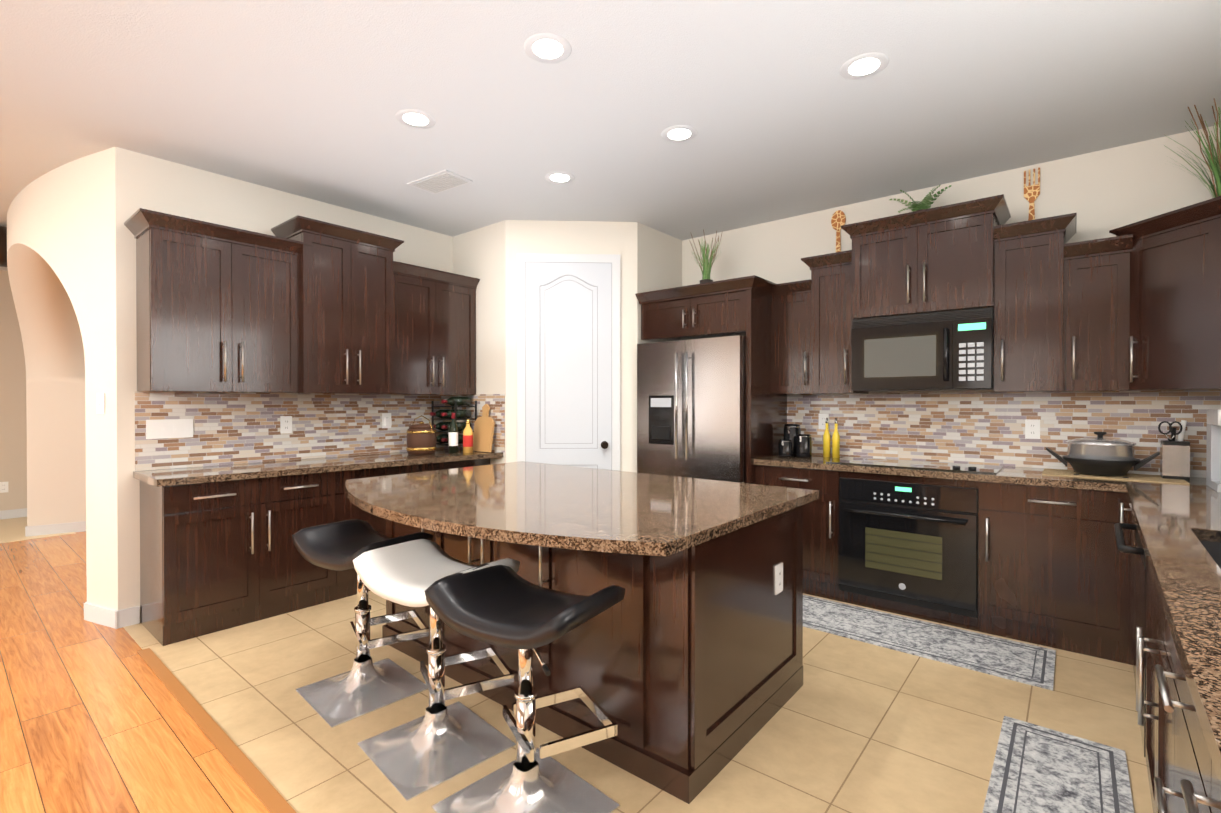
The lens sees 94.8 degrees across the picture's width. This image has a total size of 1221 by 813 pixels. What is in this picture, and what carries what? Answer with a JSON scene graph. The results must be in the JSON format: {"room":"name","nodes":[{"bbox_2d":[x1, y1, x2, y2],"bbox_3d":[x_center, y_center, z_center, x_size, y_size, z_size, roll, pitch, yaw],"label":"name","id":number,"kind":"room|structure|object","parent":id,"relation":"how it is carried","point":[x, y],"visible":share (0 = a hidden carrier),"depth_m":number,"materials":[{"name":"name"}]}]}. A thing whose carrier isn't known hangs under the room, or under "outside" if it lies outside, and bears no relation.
{"room":"kitchen","nodes":[
{"label":"kitchen","id":0,"kind":"room"},
{"bbox_2d":[0,270,26,510],"bbox_3d":[-6.723,-0.130,6.413,0.100,2.780,8.600,0,1,40],"label":"wall","id":1,"kind":"structure","parent":0,"point":[13,446],"depth_m":6.32,"materials":[{"name":"beige paint"}]},
{"bbox_2d":[0,482,8,492],"bbox_3d":[-6.758,0.899,6.259,0.049,0.115,0.061,0,1,40],"label":"outlet","id":2,"kind":"object","parent":1,"relation":"attached to","point":[3,487],"visible":1,"depth_m":6.24,"materials":[{"name":"white plastic"}]},
{"bbox_2d":[0,508,139,628],"bbox_3d":[-4.803,1.222,4.772,4.974,0.100,8.500,0,1,40],"label":"baseboard","id":3,"kind":"structure","parent":1,"relation":"attached to","point":[107,617],"depth_m":3.35,"materials":[{"name":"white wood"}]},
{"bbox_2d":[0,517,75,542],"bbox_3d":[-6.294,1.264,5.647,1.550,0.004,1.150,0,1,40],"label":"floor","id":4,"kind":"structure","parent":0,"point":[12,529],"depth_m":5.62,"materials":[{"name":"beige tile"}]},
{"bbox_2d":[7,147,207,609],"bbox_3d":[-4.646,-0.120,4.966,4.969,2.780,0.926,0,1,44],"label":"wall","id":5,"kind":"structure","parent":0,"point":[71,253],"depth_m":3.39,"materials":[{"name":"beige paint"}]},
{"bbox_2d":[0,226,6,266],"bbox_3d":[-5.050,-1.328,4.666,0.056,0.330,0.330,0,1,-45],"label":"wall clock","id":6,"kind":"object","parent":5,"relation":"attached to","point":[3,246],"visible":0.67,"depth_m":4.58,"materials":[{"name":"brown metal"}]},
{"bbox_2d":[0,531,269,812],"bbox_3d":[-2.767,1.313,3.157,10.160,0.060,8.600,0,1,40],"label":"floor","id":7,"kind":"structure","parent":0,"point":[95,718],"depth_m":2.32,"materials":[{"name":"brown wood"}]},
{"bbox_2d":[137,648,295,812],"bbox_3d":[-0.678,1.291,1.485,4.610,0.007,0.050,0,1,40],"label":"transition piece","id":8,"kind":"object","parent":7,"relation":"on","point":[264,791],"visible":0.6,"depth_m":2.15,"materials":[{"name":"brown wood"}]},
{"bbox_2d":[208,172,452,464],"bbox_3d":[-1.992,-0.116,4.368,0.100,2.780,1.930,0,1,40],"label":"wall","id":9,"kind":"structure","parent":0,"point":[239,204],"depth_m":4.01,"materials":[{"name":"beige paint"}]},
{"bbox_2d":[132,210,287,393],"bbox_3d":[-2.418,-0.573,3.501,0.337,0.966,0.775,0,1,40],"label":"upper cabinet","id":10,"kind":"object","parent":9,"relation":"attached to","point":[212,301],"depth_m":3.31,"materials":[{"name":"brown wood"}]},
{"bbox_2d":[268,218,403,397],"bbox_3d":[-1.952,-0.651,4.026,0.387,1.116,0.743,0,1,40],"label":"upper cabinet","id":11,"kind":"object","parent":9,"relation":"attached to","point":[346,287],"depth_m":3.86,"materials":[{"name":"brown wood"}]},
{"bbox_2d":[376,266,479,397],"bbox_3d":[-1.522,-0.580,4.587,0.337,0.966,0.780,0,1,40],"label":"upper cabinet","id":12,"kind":"object","parent":9,"relation":"attached to","point":[440,309],"depth_m":4.51,"materials":[{"name":"brown wood"}]},
{"bbox_2d":[453,220,505,464],"bbox_3d":[-1.093,-0.119,4.813,0.720,2.780,0.100,0,1,40],"label":"wall","id":13,"kind":"structure","parent":0,"point":[480,253],"depth_m":4.68,"materials":[{"name":"beige paint"}]},
{"bbox_2d":[506,220,636,471],"bbox_3d":[-0.316,-0.117,4.621,1.069,2.780,0.100,0,0,-3],"label":"wall","id":14,"kind":"structure","parent":0,"point":[565,237],"depth_m":4.57,"materials":[{"name":"beige paint"}]},
{"bbox_2d":[517,253,619,470],"bbox_3d":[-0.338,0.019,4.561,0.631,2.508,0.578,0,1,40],"label":"door","id":15,"kind":"structure","parent":14,"relation":"attached to","point":[568,359],"depth_m":4.55,"materials":[{"name":"white wood"}]},
{"bbox_2d":[0,0,1220,270],"bbox_3d":[-2.767,-1.547,3.137,10.160,0.100,8.600,0,1,40],"label":"ceiling","id":16,"kind":"structure","parent":0,"point":[764,98],"depth_m":2.70,"materials":[{"name":"white paint"}]},
{"bbox_2d":[395,109,435,128],"bbox_3d":[-1.013,-1.493,2.922,0.199,0.004,0.199,0,0,34],"label":"recessed light","id":17,"kind":"object","parent":16,"relation":"in","point":[424,120],"depth_m":2.91,"materials":[{"name":"white"}]},
{"bbox_2d":[407,170,472,193],"bbox_3d":[-1.142,-1.496,3.755,0.400,0.010,0.220,0,0,35],"label":"ceiling vent","id":18,"kind":"object","parent":16,"relation":"in","point":[440,181],"visible":1,"depth_m":3.74,"materials":[{"name":"white metal"}]},
{"bbox_2d":[524,33,571,62],"bbox_3d":[-0.261,-1.489,2.340,0.199,0.004,0.199,0,0,34],"label":"recessed light","id":19,"kind":"object","parent":16,"relation":"in","point":[549,50],"depth_m":2.33,"materials":[{"name":"white"}]},
{"bbox_2d":[545,171,574,183],"bbox_3d":[-0.333,-1.499,3.683,0.199,0.004,0.199,0,0,34],"label":"recessed light","id":20,"kind":"object","parent":16,"relation":"in","point":[559,177],"depth_m":3.67,"materials":[{"name":"white"}]},
{"bbox_2d":[661,125,697,142],"bbox_3d":[0.378,-1.495,3.083,0.199,0.004,0.199,0,0,34],"label":"recessed light","id":21,"kind":"object","parent":16,"relation":"in","point":[678,133],"depth_m":3.07,"materials":[{"name":"white"}]},
{"bbox_2d":[839,52,888,79],"bbox_3d":[1.112,-1.490,2.464,0.199,0.004,0.199,0,0,16],"label":"recessed light","id":22,"kind":"object","parent":16,"relation":"in","point":[876,62],"depth_m":2.46,"materials":[{"name":"white"}]},
{"bbox_2d":[123,591,1152,812],"bbox_3d":[0.326,1.313,3.094,5.310,0.060,3.760,0,1,40],"label":"floor","id":23,"kind":"structure","parent":0,"point":[853,726],"depth_m":2.28,"materials":[{"name":"beige tile"}]},
{"bbox_2d":[140,474,339,645],"bbox_3d":[-2.295,0.850,3.510,0.527,0.860,0.910,0,1,40],"label":"base cabinet","id":24,"kind":"object","parent":23,"relation":"on","point":[213,559],"depth_m":3.24,"materials":[{"name":"brown wood"}]},
{"bbox_2d":[133,446,503,489],"bbox_3d":[-1.839,0.396,3.933,0.686,0.038,2.207,0,1,40],"label":"countertop","id":25,"kind":"structure","parent":24,"relation":"on","point":[179,477],"depth_m":3.56,"materials":[{"name":"brown stone"}]},
{"bbox_2d":[406,415,436,454],"bbox_3d":[-1.490,0.221,4.429,0.287,0.304,0.228,0,1,40],"label":"ice bucket","id":26,"kind":"object","parent":25,"relation":"on","point":[421,437],"visible":1,"depth_m":4.34,"materials":[{"name":"brown leather"}]},
{"bbox_2d":[449,413,457,452],"bbox_3d":[-1.264,0.212,4.515,0.076,0.321,0.076,0,1,40],"label":"wine bottle","id":27,"kind":"object","parent":25,"relation":"on","point":[453,437],"visible":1,"depth_m":4.49,"materials":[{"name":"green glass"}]},
{"bbox_2d":[430,397,476,445],"bbox_3d":[-1.347,0.146,4.736,0.342,0.449,0.276,0,1,40],"label":"wine rack","id":28,"kind":"object","parent":25,"relation":"on","point":[455,402],"visible":0.79,"depth_m":4.70,"materials":[{"name":"black metal"}]},
{"bbox_2d":[463,419,472,452],"bbox_3d":[-1.152,0.237,4.540,0.082,0.271,0.082,0,1,40],"label":"bottle","id":29,"kind":"object","parent":25,"relation":"on","point":[467,439],"visible":1,"depth_m":4.51,"materials":[{"name":"orange"}]},
{"bbox_2d":[473,404,494,451],"bbox_3d":[-1.042,0.173,4.625,0.240,0.394,0.073,0,1,40],"label":"cutting board","id":30,"kind":"object","parent":25,"relation":"on","point":[484,424],"visible":0.98,"depth_m":4.61,"materials":[{"name":"brown wood"}]},
{"bbox_2d":[292,519,433,727],"bbox_3d":[-1.106,0.924,2.575,0.570,0.726,0.520,0,1,40],"label":"stool","id":31,"kind":"object","parent":23,"relation":"on","point":[365,685],"visible":0.9,"depth_m":2.52,"materials":[{"name":"silver metal"}]},
{"bbox_2d":[340,466,431,598],"bbox_3d":[-1.805,0.846,4.104,0.527,0.860,0.743,0,1,40],"label":"base cabinet","id":32,"kind":"object","parent":23,"relation":"on","point":[348,578],"depth_m":3.80,"materials":[{"name":"brown wood"}]},
{"bbox_2d":[376,518,439,665],"bbox_3d":[-0.712,0.852,3.267,0.566,0.860,1.010,0,1,40],"label":"base cabinet","id":33,"kind":"object","parent":23,"relation":"on","point":[415,648],"depth_m":2.91,"materials":[{"name":"brown wood"}]},
{"bbox_2d":[353,539,519,800],"bbox_3d":[-0.645,0.926,2.159,0.560,0.726,0.530,0,1,40],"label":"stool","id":34,"kind":"object","parent":23,"relation":"on","point":[439,742],"visible":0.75,"depth_m":2.11,"materials":[{"name":"silver metal"}]},
{"bbox_2d":[432,458,491,469],"bbox_3d":[-1.402,0.843,4.592,0.527,0.860,0.635,0,1,40],"label":"base cabinet","id":35,"kind":"object","parent":23,"relation":"on","point":[479,461],"depth_m":4.41,"materials":[{"name":"brown wood"}]},
{"bbox_2d":[440,534,547,728],"bbox_3d":[-0.256,0.855,2.891,0.863,0.860,1.010,0,1,40],"label":"base cabinet","id":36,"kind":"object","parent":23,"relation":"on","point":[534,571],"depth_m":2.46,"materials":[{"name":"brown wood"}]},
{"bbox_2d":[424,561,624,812],"bbox_3d":[-0.253,0.929,1.832,0.580,0.726,0.527,0,1,40],"label":"stool","id":37,"kind":"object","parent":23,"relation":"on","point":[504,606],"visible":1,"depth_m":1.79,"materials":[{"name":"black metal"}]},
{"bbox_2d":[548,506,807,803],"bbox_3d":[0.283,0.858,2.445,0.763,0.860,1.010,0,1,40],"label":"base cabinet","id":38,"kind":"object","parent":23,"relation":"on","point":[702,647],"depth_m":2.02,"materials":[{"name":"brown wood"}]},
{"bbox_2d":[284,462,819,577],"bbox_3d":[-0.304,0.405,2.651,2.035,0.038,1.505,0,1,40],"label":"countertop","id":39,"kind":"structure","parent":38,"relation":"on","point":[606,523],"depth_m":2.25,"materials":[{"name":"brown stone"}]},
{"bbox_2d":[636,334,783,481],"bbox_3d":[0.791,0.383,4.519,0.905,1.780,0.720,0,1,40],"label":"refrigerator","id":40,"kind":"object","parent":23,"relation":"on","point":[705,407],"depth_m":4.16,"materials":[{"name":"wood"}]},
{"bbox_2d":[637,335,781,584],"bbox_3d":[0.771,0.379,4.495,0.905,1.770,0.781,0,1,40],"label":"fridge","id":41,"kind":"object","parent":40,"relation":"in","point":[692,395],"depth_m":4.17,"materials":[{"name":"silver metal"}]},
{"bbox_2d":[752,462,839,600],"bbox_3d":[1.444,0.846,4.072,0.586,0.860,0.617,0,1,40],"label":"base cabinet","id":42,"kind":"object","parent":23,"relation":"on","point":[824,515],"depth_m":3.76,"materials":[{"name":"brown wood"}]},
{"bbox_2d":[840,470,991,629],"bbox_3d":[1.965,0.849,3.641,0.880,0.860,0.617,0,1,40],"label":"base cabinet","id":43,"kind":"object","parent":23,"relation":"on","point":[906,539],"depth_m":3.39,"materials":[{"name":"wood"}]},
{"bbox_2d":[838,477,978,618],"bbox_3d":[1.768,0.834,3.402,0.762,0.735,0.102,0,1,40],"label":"oven","id":44,"kind":"object","parent":43,"relation":"in","point":[911,543],"depth_m":3.38,"materials":[{"name":"black metal"}]},
{"bbox_2d":[803,595,1055,690],"bbox_3d":[1.519,1.277,3.275,1.680,0.008,0.520,0,1,40],"label":"area rug","id":45,"kind":"object","parent":23,"relation":"on","point":[1029,664],"visible":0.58,"depth_m":3.05,"materials":[{"name":"fabric"}]},
{"bbox_2d":[972,478,1119,661],"bbox_3d":[2.494,0.853,3.167,0.653,0.860,0.675,0,1,40],"label":"base cabinet","id":46,"kind":"object","parent":23,"relation":"on","point":[1044,557],"depth_m":2.99,"materials":[{"name":"brown wood"}]},
{"bbox_2d":[752,454,1213,489],"bbox_3d":[2.226,0.400,3.429,2.606,0.038,0.607,0,1,40],"label":"countertop","id":47,"kind":"structure","parent":46,"relation":"on","point":[1010,473],"depth_m":3.23,"materials":[{"name":"brown stone"}]},
{"bbox_2d":[778,439,792,457],"bbox_3d":[1.296,0.309,4.160,0.102,0.131,0.109,0,1,40],"label":"canister","id":48,"kind":"object","parent":47,"relation":"on","point":[785,448],"visible":1,"depth_m":4.12,"materials":[{"name":"black"}]},
{"bbox_2d":[784,424,800,455],"bbox_3d":[1.384,0.253,4.282,0.126,0.242,0.134,0,1,40],"label":"canister","id":49,"kind":"object","parent":47,"relation":"on","point":[791,431],"visible":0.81,"depth_m":4.23,"materials":[{"name":"black"}]},
{"bbox_2d":[796,434,811,457],"bbox_3d":[1.425,0.289,4.144,0.112,0.172,0.119,0,1,40],"label":"canister","id":50,"kind":"object","parent":47,"relation":"on","point":[803,445],"visible":1,"depth_m":4.10,"materials":[{"name":"black"}]},
{"bbox_2d":[823,418,830,456],"bbox_3d":[1.610,0.229,4.179,0.052,0.292,0.051,0,1,40],"label":"oil bottle","id":51,"kind":"object","parent":47,"relation":"on","point":[826,444],"visible":1,"depth_m":4.16,"materials":[{"name":"yellow glass"}]},
{"bbox_2d":[832,418,839,457],"bbox_3d":[1.657,0.229,4.126,0.052,0.292,0.051,0,1,40],"label":"oil bottle","id":52,"kind":"object","parent":47,"relation":"on","point":[835,444],"visible":1,"depth_m":4.11,"materials":[{"name":"yellow glass"}]},
{"bbox_2d":[824,454,1003,473],"bbox_3d":[1.962,0.365,3.656,0.950,0.028,0.460,0,1,40],"label":"cooktop","id":53,"kind":"object","parent":47,"relation":"in","point":[856,459],"depth_m":3.69,"materials":[{"name":"black glass"}]},
{"bbox_2d":[1042,468,1189,484],"bbox_3d":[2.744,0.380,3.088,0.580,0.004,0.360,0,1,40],"label":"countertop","id":54,"kind":"structure","parent":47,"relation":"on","point":[1132,477],"depth_m":3.04,"materials":[{"name":"brown stone"}]},
{"bbox_2d":[1046,432,1159,477],"bbox_3d":[2.713,0.258,3.112,0.470,0.238,0.330,0,1,40],"label":"pot","id":55,"kind":"object","parent":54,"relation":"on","point":[1099,455],"visible":1,"depth_m":3.02,"materials":[{"name":"black"}]},
{"bbox_2d":[1158,420,1189,480],"bbox_3d":[2.976,0.227,2.972,0.116,0.312,0.102,0,1,40],"label":"holder","id":56,"kind":"object","parent":47,"relation":"on","point":[1174,459],"visible":1,"depth_m":2.94,"materials":[{"name":"silver"}]},
{"bbox_2d":[1116,482,1220,537],"bbox_3d":[2.406,0.409,2.126,0.668,0.038,1.175,0,1,40],"label":"countertop","id":57,"kind":"structure","parent":46,"relation":"on","point":[1158,509],"depth_m":2.17,"materials":[{"name":"brown stone"}]},
{"bbox_2d":[1206,409,1220,491],"bbox_3d":[2.920,0.201,2.577,0.220,0.370,0.282,0,1,40],"label":"coffee maker","id":58,"kind":"object","parent":57,"relation":"on","point":[1213,466],"visible":1,"depth_m":2.66,"materials":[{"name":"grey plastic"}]},
{"bbox_2d":[982,716,1133,812],"bbox_3d":[1.296,1.288,1.631,0.370,0.008,1.500,0,1,40],"label":"area rug","id":59,"kind":"object","parent":23,"relation":"on","point":[1037,769],"visible":1,"depth_m":1.96,"materials":[{"name":"fabric"}]},
{"bbox_2d":[1120,502,1123,565],"bbox_3d":[2.628,0.858,2.382,0.653,0.860,0.581,0,1,40],"label":"base cabinet","id":60,"kind":"object","parent":23,"relation":"on","point":[1121,503],"depth_m":2.74,"materials":[{"name":"brown wood"}]},
{"bbox_2d":[1120,618,1143,751],"bbox_3d":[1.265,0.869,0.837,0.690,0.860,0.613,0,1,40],"label":"base cabinet","id":61,"kind":"object","parent":23,"relation":"on","point":[1126,658],"depth_m":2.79,"materials":[{"name":"brown wood"}]},
{"bbox_2d":[1144,726,1163,812],"bbox_3d":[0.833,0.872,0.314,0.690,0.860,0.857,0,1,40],"label":"base cabinet","id":62,"kind":"object","parent":23,"relation":"on","point":[1157,802],"depth_m":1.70,"materials":[{"name":"brown wood"}]},
{"bbox_2d":[1112,566,1220,812],"bbox_3d":[0.535,0.424,-0.037,0.713,0.038,3.114,0,1,40],"label":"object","id":63,"kind":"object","parent":62,"relation":"on","point":[1172,622],"depth_m":1.14,"materials":[{"name":"brown stone"}]},
{"bbox_2d":[1124,510,1220,573],"bbox_3d":[2.252,0.861,1.928,0.652,0.860,0.713,0,1,40],"label":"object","id":64,"kind":"object","parent":23,"relation":"on","point":[1147,550],"depth_m":1.71,"materials":[{"name":"brown wood"}]},
{"bbox_2d":[637,222,681,343],"bbox_3d":[0.398,-0.119,4.891,0.100,2.780,0.680,0,1,40],"label":"wall","id":65,"kind":"structure","parent":0,"point":[659,260],"depth_m":4.79,"materials":[{"name":"beige paint"}]},
{"bbox_2d":[682,125,1219,477],"bbox_3d":[2.073,-0.113,4.014,3.800,2.780,0.100,0,1,40],"label":"wall","id":66,"kind":"structure","parent":0,"point":[1101,193],"depth_m":3.46,"materials":[{"name":"beige paint"}]},
{"bbox_2d":[640,278,767,341],"bbox_3d":[0.817,-0.725,4.566,0.945,0.356,0.637,0,1,40],"label":"upper cabinet","id":67,"kind":"object","parent":66,"relation":"attached to","point":[740,306],"depth_m":4.22,"materials":[{"name":"brown wood"}]},
{"bbox_2d":[689,230,721,283],"bbox_3d":[0.770,-1.158,4.507,0.331,0.479,0.308,0,1,40],"label":"potted plant","id":68,"kind":"object","parent":67,"relation":"on","point":[707,264],"visible":0.94,"depth_m":4.47,"materials":[{"name":"green plant"}]},
{"bbox_2d":[768,282,831,397],"bbox_3d":[1.434,-0.493,4.259,0.320,0.796,0.327,0,1,40],"label":"upper cabinet","id":69,"kind":"object","parent":66,"relation":"attached to","point":[783,301],"depth_m":4.18,"materials":[{"name":"brown wood"}]},
{"bbox_2d":[800,254,847,393],"bbox_3d":[1.634,-0.567,4.067,0.347,0.946,0.367,0,1,40],"label":"upper cabinet","id":70,"kind":"object","parent":66,"relation":"attached to","point":[823,297],"depth_m":3.94,"materials":[{"name":"brown wood"}]},
{"bbox_2d":[831,210,845,251],"bbox_3d":[1.715,-1.285,4.224,0.104,0.380,0.012,0,1,40],"label":"artwork","id":71,"kind":"object","parent":66,"relation":"attached to","point":[838,219],"visible":0.94,"depth_m":4.22,"materials":[{"name":"brown wood"}]},
{"bbox_2d":[844,294,955,393],"bbox_3d":[1.963,-0.377,3.730,0.587,0.542,0.468,0,1,40],"label":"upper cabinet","id":72,"kind":"object","parent":66,"relation":"attached to","point":[893,346],"depth_m":3.57,"materials":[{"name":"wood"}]},
{"bbox_2d":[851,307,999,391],"bbox_3d":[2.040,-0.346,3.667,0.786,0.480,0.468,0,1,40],"label":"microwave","id":73,"kind":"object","parent":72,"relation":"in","point":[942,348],"depth_m":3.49,"materials":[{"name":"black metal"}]},
{"bbox_2d":[848,198,1003,305],"bbox_3d":[2.057,-0.894,3.684,0.790,0.606,0.417,0,1,40],"label":"upper cabinet","id":74,"kind":"object","parent":66,"relation":"attached to","point":[947,250],"depth_m":3.49,"materials":[{"name":"brown wood"}]},
{"bbox_2d":[890,185,950,212],"bbox_3d":[2.056,-1.325,3.686,0.356,0.225,0.401,0,1,40],"label":"fern plant","id":75,"kind":"object","parent":74,"relation":"on","point":[925,202],"visible":0.79,"depth_m":3.64,"materials":[{"name":"green plant"}]},
{"bbox_2d":[956,294,995,393],"bbox_3d":[2.278,-0.376,3.494,0.199,0.542,0.430,0,1,40],"label":"control panel","id":76,"kind":"object","parent":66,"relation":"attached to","point":[975,313],"depth_m":3.32,"materials":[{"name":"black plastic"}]},
{"bbox_2d":[1024,168,1039,220],"bbox_3d":[2.613,-1.290,3.483,0.080,0.360,0.012,0,1,40],"label":"artwork","id":77,"kind":"object","parent":66,"relation":"attached to","point":[1031,193],"visible":0.98,"depth_m":3.48,"materials":[{"name":"brown wood"}]},
{"bbox_2d":[992,214,1079,393],"bbox_3d":[2.523,-0.561,3.334,0.377,0.946,0.367,0,1,40],"label":"upper cabinet","id":78,"kind":"object","parent":66,"relation":"attached to","point":[1038,272],"depth_m":3.19,"materials":[{"name":"brown wood"}]},
{"bbox_2d":[1080,238,1115,393],"bbox_3d":[2.750,-0.485,3.151,0.320,0.796,0.361,0,1,40],"label":"upper cabinet","id":79,"kind":"object","parent":66,"relation":"attached to","point":[1098,256],"depth_m":3.05,"materials":[{"name":"brown wood"}]},
{"bbox_2d":[1112,198,1220,393],"bbox_3d":[2.972,-0.508,2.799,0.664,0.846,0.620,0,1,40],"label":"upper cabinet","id":80,"kind":"object","parent":66,"relation":"attached to","point":[1120,384],"depth_m":2.98,"materials":[{"name":"brown wood"}]},
{"bbox_2d":[1164,98,1220,197],"bbox_3d":[3.083,-1.219,2.795,0.488,0.705,0.492,0,1,40],"label":"potted plant","id":81,"kind":"object","parent":80,"relation":"on","point":[1214,165],"visible":0.79,"depth_m":2.81,"materials":[{"name":"green plant"}]},
{"bbox_2d":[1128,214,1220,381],"bbox_3d":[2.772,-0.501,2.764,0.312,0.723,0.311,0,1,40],"label":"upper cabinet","id":82,"kind":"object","parent":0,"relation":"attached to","point":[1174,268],"depth_m":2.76,"materials":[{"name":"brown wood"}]},
{"bbox_2d":[1176,526,1220,577],"bbox_3d":[1.632,0.495,1.546,0.027,0.198,0.731,0,1,40],"label":"countertop","id":83,"kind":"structure","parent":0,"relation":"attached to","point":[1196,557],"depth_m":1.50,"materials":[{"name":"brown stone"}]}
]}

